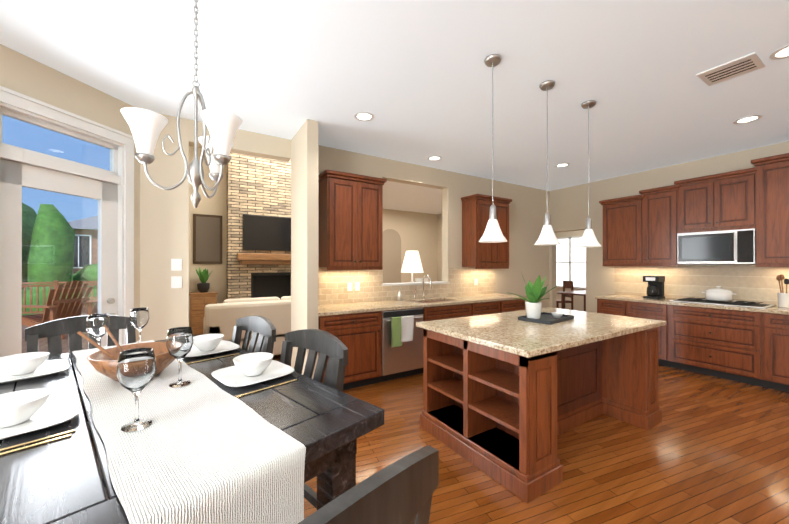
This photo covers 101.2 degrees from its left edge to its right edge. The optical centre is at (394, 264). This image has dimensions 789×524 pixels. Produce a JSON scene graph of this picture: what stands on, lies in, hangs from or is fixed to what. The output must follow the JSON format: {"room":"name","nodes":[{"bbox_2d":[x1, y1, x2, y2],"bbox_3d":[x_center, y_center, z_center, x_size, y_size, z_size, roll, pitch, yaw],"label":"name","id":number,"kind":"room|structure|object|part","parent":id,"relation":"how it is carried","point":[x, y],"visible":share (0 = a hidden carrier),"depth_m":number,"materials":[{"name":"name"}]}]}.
{"room":"kitchen dining area","nodes":[
{"label":"kitchen dining area","id":0,"kind":"room"},
{"bbox_2d":[0,44,139,342],"bbox_3d":[-2.941,-0.045,1.593,0.150,2.950,3.520,0,0,13],"label":"wall","id":1,"kind":"structure","parent":0,"point":[27,76],"depth_m":2.63,"materials":[{"name":"beige paint"}]},
{"bbox_2d":[0,86,133,357],"bbox_3d":[-2.680,0.107,2.630,0.180,2.650,1.010,0,0,13],"label":"door frame","id":2,"kind":"structure","parent":1,"relation":"attached to","point":[111,191],"depth_m":2.62,"materials":[{"name":"white"}]},
{"bbox_2d":[288,119,319,378],"bbox_3d":[-1.031,-0.041,3.682,0.120,2.950,0.660,0,0,-32],"label":"wall","id":3,"kind":"structure","parent":0,"point":[303,149],"depth_m":3.45,"materials":[{"name":"beige paint"}]},
{"bbox_2d":[189,146,436,326],"bbox_3d":[-0.247,-0.757,8.893,10.120,4.400,0.150,0,0,-32],"label":"wall","id":4,"kind":"structure","parent":0,"point":[416,231],"depth_m":6.79,"materials":[{"name":"beige paint"}]},
{"bbox_2d":[193,214,221,263],"bbox_3d":[-3.797,-0.511,6.591,0.520,1.000,0.035,0,0,-32],"label":"framed art","id":5,"kind":"object","parent":4,"relation":"attached to","point":[207,239],"visible":0.98,"depth_m":6.57,"materials":[{"name":"brown metal"}]},
{"bbox_2d":[383,229,400,282],"bbox_3d":[-0.112,0.236,8.882,0.700,2.415,0.006,0,0,-32],"label":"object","id":6,"kind":"structure","parent":4,"relation":"attached to","point":[391,255],"depth_m":8.90,"materials":[{"name":"beige paint"}]},
{"bbox_2d":[140,113,548,341],"bbox_3d":[0.247,-0.764,4.946,6.820,4.400,0.150,0,0,-32],"label":"wall","id":7,"kind":"structure","parent":0,"point":[164,227],"depth_m":3.82,"materials":[{"name":"beige paint"}]},
{"bbox_2d":[171,259,181,270],"bbox_3d":[-2.233,0.003,3.317,0.090,0.120,0.017,0,0,-32],"label":"switch plate","id":8,"kind":"object","parent":7,"relation":"attached to","point":[176,265],"depth_m":3.32,"materials":[{"name":"white plastic"}]},
{"bbox_2d":[171,276,181,287],"bbox_3d":[-2.233,0.183,3.317,0.090,0.120,0.017,0,0,-32],"label":"switch plate","id":9,"kind":"object","parent":7,"relation":"attached to","point":[176,281],"depth_m":3.32,"materials":[{"name":"white plastic"}]},
{"bbox_2d":[318,169,386,269],"bbox_3d":[-0.545,-0.520,4.143,0.820,1.180,0.375,0,0,-32],"label":"upper cabinet","id":10,"kind":"object","parent":7,"relation":"attached to","point":[350,221],"visible":0.96,"depth_m":3.99,"materials":[{"name":"brown wood"}]},
{"bbox_2d":[381,281,449,285],"bbox_3d":[0.307,0.294,4.981,1.260,0.025,0.190,0,0,-32],"label":"trim","id":11,"kind":"structure","parent":7,"relation":"attached to","point":[410,283],"depth_m":4.88,"materials":[{"name":"white"}]},
{"bbox_2d":[461,194,511,268],"bbox_3d":[1.550,-0.518,5.433,0.840,1.180,0.375,0,0,-32],"label":"upper cabinet","id":12,"kind":"object","parent":7,"relation":"attached to","point":[476,254],"visible":0.96,"depth_m":5.26,"materials":[{"name":"brown wood"}]},
{"bbox_2d":[0,0,788,213],"bbox_3d":[1.476,-1.566,3.877,12.450,0.100,10.500,0,0,-32],"label":"ceiling","id":13,"kind":"structure","parent":0,"point":[414,77],"depth_m":2.56,"materials":[{"name":"white paint"}]},
{"bbox_2d":[120,0,242,207],"bbox_3d":[-1.050,-0.902,1.618,0.491,1.234,0.535,0,0,-32],"label":"chandelier","id":14,"kind":"object","parent":13,"relation":"hanging from","point":[148,126],"visible":1,"depth_m":1.54,"materials":[{"name":"white glass"}]},
{"bbox_2d":[354,112,373,120],"bbox_3d":[-0.311,-1.513,3.317,0.207,0.005,0.207,0,0,-41],"label":"recessed light","id":15,"kind":"object","parent":13,"relation":"in","point":[361,116],"depth_m":3.31,"materials":[{"name":"white"}]},
{"bbox_2d":[427,156,441,160],"bbox_3d":[0.571,-1.511,4.612,0.207,0.005,0.207,0,0,-41],"label":"recessed light","id":16,"kind":"object","parent":13,"relation":"in","point":[432,158],"depth_m":4.62,"materials":[{"name":"white"}]},
{"bbox_2d":[479,54,506,242],"bbox_3d":[0.727,-0.842,2.393,0.206,1.351,0.206,0,0,-32],"label":"pendant light","id":17,"kind":"object","parent":13,"relation":"hanging from","point":[493,233],"visible":1,"depth_m":2.37,"materials":[{"name":"white glass"}]},
{"bbox_2d":[534,80,560,244],"bbox_3d":[1.286,-0.841,2.726,0.206,1.351,0.206,0,0,-32],"label":"pendant light","id":18,"kind":"object","parent":13,"relation":"hanging from","point":[547,236],"visible":1,"depth_m":2.70,"materials":[{"name":"white glass"}]},
{"bbox_2d":[555,163,569,166],"bbox_3d":[2.558,-1.510,4.932,0.207,0.005,0.207,0,0,-41],"label":"recessed light","id":19,"kind":"object","parent":13,"relation":"in","point":[561,164],"depth_m":4.94,"materials":[{"name":"white"}]},
{"bbox_2d":[576,100,600,246],"bbox_3d":[1.827,-0.841,3.048,0.206,1.351,0.206,0,0,-32],"label":"pendant light","id":20,"kind":"object","parent":13,"relation":"hanging from","point":[588,239],"visible":1,"depth_m":3.02,"materials":[{"name":"white glass"}]},
{"bbox_2d":[696,52,765,85],"bbox_3d":[2.619,-1.511,2.526,0.300,0.012,0.320,0,0,-32],"label":"ceiling vent","id":21,"kind":"object","parent":13,"relation":"in","point":[751,62],"visible":0.96,"depth_m":2.50,"materials":[{"name":"white metal"}]},
{"bbox_2d":[733,115,761,123],"bbox_3d":[3.688,-1.513,3.385,0.207,0.005,0.207,0,0,-41],"label":"recessed light","id":22,"kind":"object","parent":13,"relation":"in","point":[747,119],"depth_m":3.38,"materials":[{"name":"white"}]},
{"bbox_2d":[769,45,788,59],"bbox_3d":[2.810,-1.515,2.292,0.207,0.005,0.207,0,0,-41],"label":"recessed light","id":23,"kind":"object","parent":13,"relation":"in","point":[781,53],"depth_m":2.33,"materials":[{"name":"white"}]},
{"bbox_2d":[272,354,788,523],"bbox_3d":[1.476,1.484,3.872,12.450,0.100,10.500,0,0,-32],"label":"floor","id":24,"kind":"structure","parent":0,"point":[708,449],"depth_m":2.33,"materials":[{"name":"brown wood"}]},
{"bbox_2d":[25,315,135,355],"bbox_3d":[-1.817,0.881,1.922,0.527,1.100,0.510,0,0,43],"label":"head chair","id":25,"kind":"object","parent":24,"relation":"on","point":[53,331],"visible":0.12,"depth_m":2.03,"materials":[{"name":"black wood"}]},
{"bbox_2d":[0,334,383,523],"bbox_3d":[-1.079,0.970,1.373,1.850,0.920,1.080,0,0,43],"label":"dining table","id":26,"kind":"object","parent":24,"relation":"on","point":[67,480],"visible":0.46,"depth_m":1.00,"materials":[{"name":"black wood"}]},
{"bbox_2d":[0,359,69,383],"bbox_3d":[-1.713,0.499,1.492,0.304,0.021,0.304,0,0,43],"label":"plate","id":27,"kind":"object","parent":26,"relation":"on","point":[47,367],"visible":0.67,"depth_m":1.50,"materials":[{"name":"white ceramic"}]},
{"bbox_2d":[0,352,49,375],"bbox_3d":[-1.713,0.463,1.492,0.172,0.076,0.172,0,0,43],"label":"bowl","id":28,"kind":"object","parent":27,"relation":"on","point":[21,364],"visible":1,"depth_m":1.47,"materials":[{"name":"white ceramic"}]},
{"bbox_2d":[0,396,79,439],"bbox_3d":[-1.208,0.498,1.022,0.304,0.021,0.304,0,0,43],"label":"plate","id":29,"kind":"object","parent":26,"relation":"on","point":[52,411],"visible":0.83,"depth_m":1.06,"materials":[{"name":"white ceramic"}]},
{"bbox_2d":[0,389,51,427],"bbox_3d":[-1.208,0.462,1.022,0.172,0.076,0.172,0,0,43],"label":"bowl","id":30,"kind":"object","parent":29,"relation":"on","point":[18,407],"visible":1,"depth_m":1.03,"materials":[{"name":"white ceramic"}]},
{"bbox_2d":[0,353,296,455],"bbox_3d":[-1.203,0.507,1.461,1.196,0.004,1.000,0,0,43],"label":"flatware","id":31,"kind":"object","parent":26,"relation":"on","point":[40,443],"visible":0.92,"depth_m":0.94,"materials":[{"name":"gold metal"}]},
{"bbox_2d":[72,340,305,523],"bbox_3d":[-1.062,0.617,1.392,1.871,0.227,0.388,0,0,43],"label":"table runner","id":32,"kind":"object","parent":26,"relation":"on","point":[202,449],"visible":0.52,"depth_m":0.87,"materials":[{"name":"white fabric"}]},
{"bbox_2d":[86,313,109,351],"bbox_3d":[-1.591,0.386,1.741,0.096,0.232,0.096,0,0,43],"label":"wine glass","id":33,"kind":"object","parent":32,"relation":"on","point":[95,323],"visible":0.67,"depth_m":1.71,"materials":[{"name":"clear glass"}]},
{"bbox_2d":[87,342,175,380],"bbox_3d":[-1.149,0.443,1.453,0.336,0.117,0.336,0,0,43],"label":"salad bowl","id":34,"kind":"object","parent":32,"relation":"on","point":[101,362],"visible":0.52,"depth_m":1.42,"materials":[{"name":"brown wood"}]},
{"bbox_2d":[78,325,123,359],"bbox_3d":[-1.262,0.373,1.424,0.204,0.191,0.194,0,0,43],"label":"server","id":35,"kind":"object","parent":34,"relation":"in","point":[95,344],"visible":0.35,"depth_m":1.38,"materials":[{"name":"brown wood"}]},
{"bbox_2d":[117,347,155,431],"bbox_3d":[-0.800,0.385,1.006,0.096,0.232,0.096,0,0,43],"label":"wine glass","id":36,"kind":"object","parent":32,"relation":"on","point":[136,368],"visible":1,"depth_m":0.98,"materials":[{"name":"clear glass"}]},
{"bbox_2d":[130,307,148,342],"bbox_3d":[-1.565,0.386,1.989,0.096,0.232,0.096,0,0,43],"label":"wine glass","id":37,"kind":"object","parent":32,"relation":"on","point":[139,318],"visible":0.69,"depth_m":1.96,"materials":[{"name":"clear glass"}]},
{"bbox_2d":[166,327,193,387],"bbox_3d":[-0.898,0.385,1.356,0.096,0.232,0.096,0,0,43],"label":"wine glass","id":38,"kind":"object","parent":32,"relation":"on","point":[179,342],"visible":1,"depth_m":1.33,"materials":[{"name":"clear glass"}]},
{"bbox_2d":[185,340,239,356],"bbox_3d":[-1.099,0.499,1.904,0.304,0.021,0.304,0,0,43],"label":"plate","id":39,"kind":"object","parent":26,"relation":"on","point":[223,346],"visible":0.67,"depth_m":1.89,"materials":[{"name":"white ceramic"}]},
{"bbox_2d":[193,334,223,350],"bbox_3d":[-1.099,0.463,1.904,0.172,0.076,0.172,0,0,43],"label":"bowl","id":40,"kind":"object","parent":39,"relation":"on","point":[207,342],"visible":0.92,"depth_m":1.87,"materials":[{"name":"white ceramic"}]},
{"bbox_2d":[211,360,293,386],"bbox_3d":[-0.644,0.499,1.482,0.304,0.021,0.304,0,0,43],"label":"plate","id":41,"kind":"object","parent":26,"relation":"on","point":[232,376],"visible":0.83,"depth_m":1.46,"materials":[{"name":"white ceramic"}]},
{"bbox_2d":[233,352,273,375],"bbox_3d":[-0.644,0.463,1.482,0.172,0.076,0.172,0,0,43],"label":"bowl","id":42,"kind":"object","parent":41,"relation":"on","point":[254,364],"visible":1,"depth_m":1.45,"materials":[{"name":"white ceramic"}]},
{"bbox_2d":[189,291,217,334],"bbox_3d":[-3.764,0.994,6.383,0.480,0.890,0.410,0,0,-32],"label":"base cabinet","id":43,"kind":"object","parent":24,"relation":"on","point":[199,301],"visible":0.65,"depth_m":6.18,"materials":[{"name":"brown wood"}]},
{"bbox_2d":[195,267,211,292],"bbox_3d":[-3.750,0.296,6.376,0.301,0.504,0.284,0,0,-32],"label":"potted plant","id":44,"kind":"object","parent":43,"relation":"on","point":[203,286],"visible":1,"depth_m":6.31,"materials":[{"name":"green plant"}]},
{"bbox_2d":[203,296,290,354],"bbox_3d":[-1.884,0.977,5.274,2.100,0.920,0.910,0,0,-32],"label":"sofa","id":45,"kind":"object","parent":24,"relation":"on","point":[223,317],"visible":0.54,"depth_m":4.67,"materials":[{"name":"beige fabric"}]},
{"bbox_2d":[232,316,275,353],"bbox_3d":[-1.028,0.881,1.876,0.510,1.100,0.527,0,0,43],"label":"chair","id":46,"kind":"object","parent":24,"relation":"on","point":[263,328],"visible":0.17,"depth_m":2.06,"materials":[{"name":"black wood"}]},
{"bbox_2d":[227,152,290,299],"bbox_3d":[-2.543,-0.759,6.872,2.110,4.398,0.877,0,0,-32],"label":"stone fireplace","id":47,"kind":"object","parent":24,"relation":"on","point":[259,186],"visible":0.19,"depth_m":6.71,"materials":[{"name":"beige"}]},
{"bbox_2d":[237,253,290,263],"bbox_3d":[-2.506,-0.110,6.812,1.450,0.220,0.218,0,0,-32],"label":"mantel shelf","id":48,"kind":"object","parent":47,"relation":"attached to","point":[252,258],"visible":0.65,"depth_m":6.62,"materials":[{"name":"brown wood"}]},
{"bbox_2d":[243,214,290,250],"bbox_3d":[-2.547,-0.650,6.879,1.230,0.720,0.047,0,0,-32],"label":"wall-mounted tv","id":49,"kind":"object","parent":47,"relation":"attached to","point":[267,233],"visible":0.67,"depth_m":6.77,"materials":[{"name":"black"}]},
{"bbox_2d":[280,329,347,508],"bbox_3d":[-0.548,0.880,1.438,0.510,1.100,0.527,0,0,43],"label":"chair","id":50,"kind":"object","parent":24,"relation":"on","point":[325,344],"visible":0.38,"depth_m":1.57,"materials":[{"name":"black wood"}]},
{"bbox_2d":[298,445,438,523],"bbox_3d":[-0.253,0.879,0.619,0.527,1.100,0.510,0,0,43],"label":"head chair","id":51,"kind":"object","parent":24,"relation":"on","point":[401,490],"visible":0.9,"depth_m":0.51,"materials":[{"name":"black wood"}]},
{"bbox_2d":[318,267,526,389],"bbox_3d":[0.512,0.743,4.603,3.465,1.385,0.702,0,0,-32],"label":"kitchen counter","id":52,"kind":"object","parent":24,"relation":"on","point":[358,310],"visible":0.56,"depth_m":4.16,"materials":[{"name":"brown wood"}]},
{"bbox_2d":[391,316,413,346],"bbox_3d":[0.097,0.806,3.909,0.300,0.356,0.039,0,0,-32],"label":"towel","id":53,"kind":"object","parent":52,"relation":"hanging from","point":[402,329],"visible":1,"depth_m":3.89,"materials":[{"name":"green"}]},
{"bbox_2d":[419,327,661,502],"bbox_3d":[1.324,0.993,2.899,1.918,0.880,1.088,0,0,-32],"label":"kitchen island","id":54,"kind":"object","parent":24,"relation":"on","point":[508,397],"depth_m":2.51,"materials":[{"name":"brown wood"}]},
{"bbox_2d":[416,307,665,358],"bbox_3d":[1.324,0.532,2.900,1.970,0.039,1.140,0,0,-32],"label":"island countertop","id":55,"kind":"structure","parent":54,"relation":"on","point":[503,331],"depth_m":2.55,"materials":[{"name":"beige stone"}]},
{"bbox_2d":[518,312,573,324],"bbox_3d":[1.413,0.497,3.013,0.480,0.030,0.300,0,0,-40],"label":"tray","id":56,"kind":"object","parent":55,"relation":"on","point":[547,318],"visible":0.9,"depth_m":2.94,"materials":[{"name":"grey"}]},
{"bbox_2d":[510,275,558,318],"bbox_3d":[1.314,0.284,2.957,0.440,0.430,0.335,0,0,-32],"label":"potted plant","id":57,"kind":"object","parent":56,"relation":"on","point":[535,293],"visible":1,"depth_m":2.94,"materials":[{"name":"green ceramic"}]},
{"bbox_2d":[551,312,563,317],"bbox_3d":[1.527,0.476,3.037,0.104,0.045,0.104,0,0,-32],"label":"bowl","id":58,"kind":"object","parent":56,"relation":"on","point":[557,314],"visible":1,"depth_m":3.01,"materials":[{"name":"white ceramic"}]},
{"bbox_2d":[556,280,572,309],"bbox_3d":[4.518,0.943,8.801,0.440,1.000,0.440,0,0,-2],"label":"dining chair","id":59,"kind":"object","parent":24,"relation":"on","point":[567,284],"visible":0.46,"depth_m":8.66,"materials":[{"name":"brown wood"}]},
{"bbox_2d":[557,290,585,310],"bbox_3d":[4.735,1.062,7.877,1.200,0.760,0.900,0,0,-32],"label":"dining table","id":60,"kind":"object","parent":24,"relation":"on","point":[581,292],"visible":0.38,"depth_m":7.89,"materials":[{"name":"brown wood"}]},
{"bbox_2d":[595,265,788,391],"bbox_3d":[4.504,0.722,3.883,0.677,1.425,3.680,0,0,-32],"label":"kitchen counter","id":61,"kind":"object","parent":24,"relation":"on","point":[748,345],"depth_m":4.20,"materials":[{"name":"brown wood"}]},
{"bbox_2d":[643,276,664,298],"bbox_3d":[3.935,0.345,4.920,0.265,0.340,0.200,0,0,-32],"label":"coffee maker","id":62,"kind":"object","parent":61,"relation":"on","point":[655,288],"visible":1,"depth_m":4.87,"materials":[{"name":"black plastic"}]},
{"bbox_2d":[702,286,736,300],"bbox_3d":[4.278,0.379,4.273,0.260,0.187,0.330,0,0,-32],"label":"enamel pot","id":63,"kind":"object","parent":61,"relation":"on","point":[718,293],"visible":1,"depth_m":4.20,"materials":[{"name":"white ceramic"}]},
{"bbox_3d":[4.299,0.493,4.286,0.510,0.041,0.900,0,0,-32],"label":"gas cooktop","id":64,"kind":"part","parent":61,"relation":"part of","materials":[{"name":"black metal"}]},
{"bbox_2d":[776,274,788,307],"bbox_3d":[4.690,0.316,3.878,0.148,0.395,0.166,0,0,-32],"label":"utensil crock","id":65,"kind":"object","parent":61,"relation":"on","point":[783,299],"visible":1,"depth_m":3.87,"materials":[{"name":"white ceramic"}]},
{"bbox_3d":[0.277,1.037,5.390,1.400,0.800,0.400,0,0,-32],"label":"table","id":66,"kind":"object","parent":24,"relation":"on","visible":0},
{"bbox_2d":[401,251,423,281],"bbox_3d":[0.294,0.206,5.402,0.380,0.860,0.380,0,0,-32],"label":"table lamp","id":67,"kind":"object","parent":66,"relation":"on","point":[412,264],"visible":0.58,"depth_m":5.28,"materials":[{"name":"white fabric"}]},
{"bbox_2d":[415,278,428,281],"bbox_3d":[0.486,0.439,5.623,0.280,0.399,0.076,0,0,-32],"label":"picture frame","id":68,"kind":"object","parent":66,"relation":"on","point":[421,280],"visible":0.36,"depth_m":5.62,"materials":[{"name":"white"}]},
{"bbox_2d":[556,230,585,310],"bbox_3d":[6.712,-0.035,7.100,0.150,2.950,10.500,0,0,-32],"label":"wall","id":69,"kind":"structure","parent":0,"point":[578,302],"depth_m":9.41,"materials":[{"name":"beige paint"}]},
{"bbox_2d":[556,236,585,288],"bbox_3d":[5.175,-0.056,9.501,0.110,1.500,1.700,0,0,-32],"label":"window","id":70,"kind":"structure","parent":69,"relation":"in","point":[570,261],"depth_m":9.47,"materials":[{"name":"white glass"}]},
{"bbox_2d":[437,141,788,312],"bbox_3d":[4.030,-0.763,5.449,0.150,4.400,10.500,0,0,-32],"label":"wall","id":71,"kind":"structure","parent":0,"point":[568,208],"depth_m":5.83,"materials":[{"name":"beige paint"}]},
{"bbox_2d":[599,153,788,266],"bbox_3d":[4.545,-0.625,4.064,0.415,1.310,3.570,0,0,-32],"label":"upper cabinet","id":72,"kind":"object","parent":71,"relation":"attached to","point":[644,227],"visible":1,"depth_m":4.40,"materials":[{"name":"brown wood"}]},
{"bbox_2d":[677,228,755,264],"bbox_3d":[4.353,-0.219,4.367,0.424,0.442,0.750,0,0,-32],"label":"microwave","id":73,"kind":"object","parent":72,"relation":"attached to","point":[730,247],"visible":0.88,"depth_m":4.24,"materials":[{"name":"silver metal"}]},
{"label":"outside","id":74,"kind":"structure","parent":0,"visible":0},
{"bbox_2d":[22,321,88,353],"bbox_3d":[-7.090,1.565,4.121,6.525,0.180,12.390,0,0,-32],"label":"floor","id":75,"kind":"structure","parent":74,"point":[64,346],"depth_m":6.05,"materials":[{"name":"brown wood"}]},
{"bbox_2d":[22,280,94,338],"bbox_3d":[-7.085,0.908,6.800,1.176,1.142,0.896,0,0,8],"label":"chair","id":76,"kind":"object","parent":75,"relation":"on","point":[82,300],"depth_m":6.68,"materials":[{"name":"brown wood"}]},
{"bbox_2d":[22,280,97,313],"bbox_3d":[-10.294,0.979,9.366,6.330,1.010,0.090,0,0,-32],"label":"deck railing","id":77,"kind":"object","parent":75,"relation":"on","point":[38,286],"depth_m":9.38,"materials":[{"name":"brown wood"}]},
{"bbox_2d":[63,297,97,315],"bbox_3d":[-7.269,0.910,7.871,1.176,1.142,0.896,0,0,-12],"label":"chair","id":78,"kind":"object","parent":75,"relation":"on","point":[83,311],"depth_m":7.67,"materials":[{"name":"brown wood"}]},
{"bbox_3d":[-55.249,2.422,24.600,92.000,0.100,140.000,0,0,-32],"label":"grass","id":79,"kind":"structure","parent":0,"visible":0},
{"bbox_2d":[22,202,97,315],"bbox_3d":[-18.888,-1.337,17.033,14.656,8.809,19.384,0,0,-32],"label":"trees","id":80,"kind":"object","parent":79,"relation":"on","point":[38,262],"depth_m":16.24,"materials":[{"name":"green plant"}]},
{"bbox_2d":[68,216,97,274],"bbox_3d":[-17.364,-1.075,26.215,12.800,7.100,10.000,0,0,-32],"label":"house","id":81,"kind":"object","parent":79,"relation":"on","point":[80,242],"depth_m":19.90,"materials":[{"name":"brick"}]}
]}

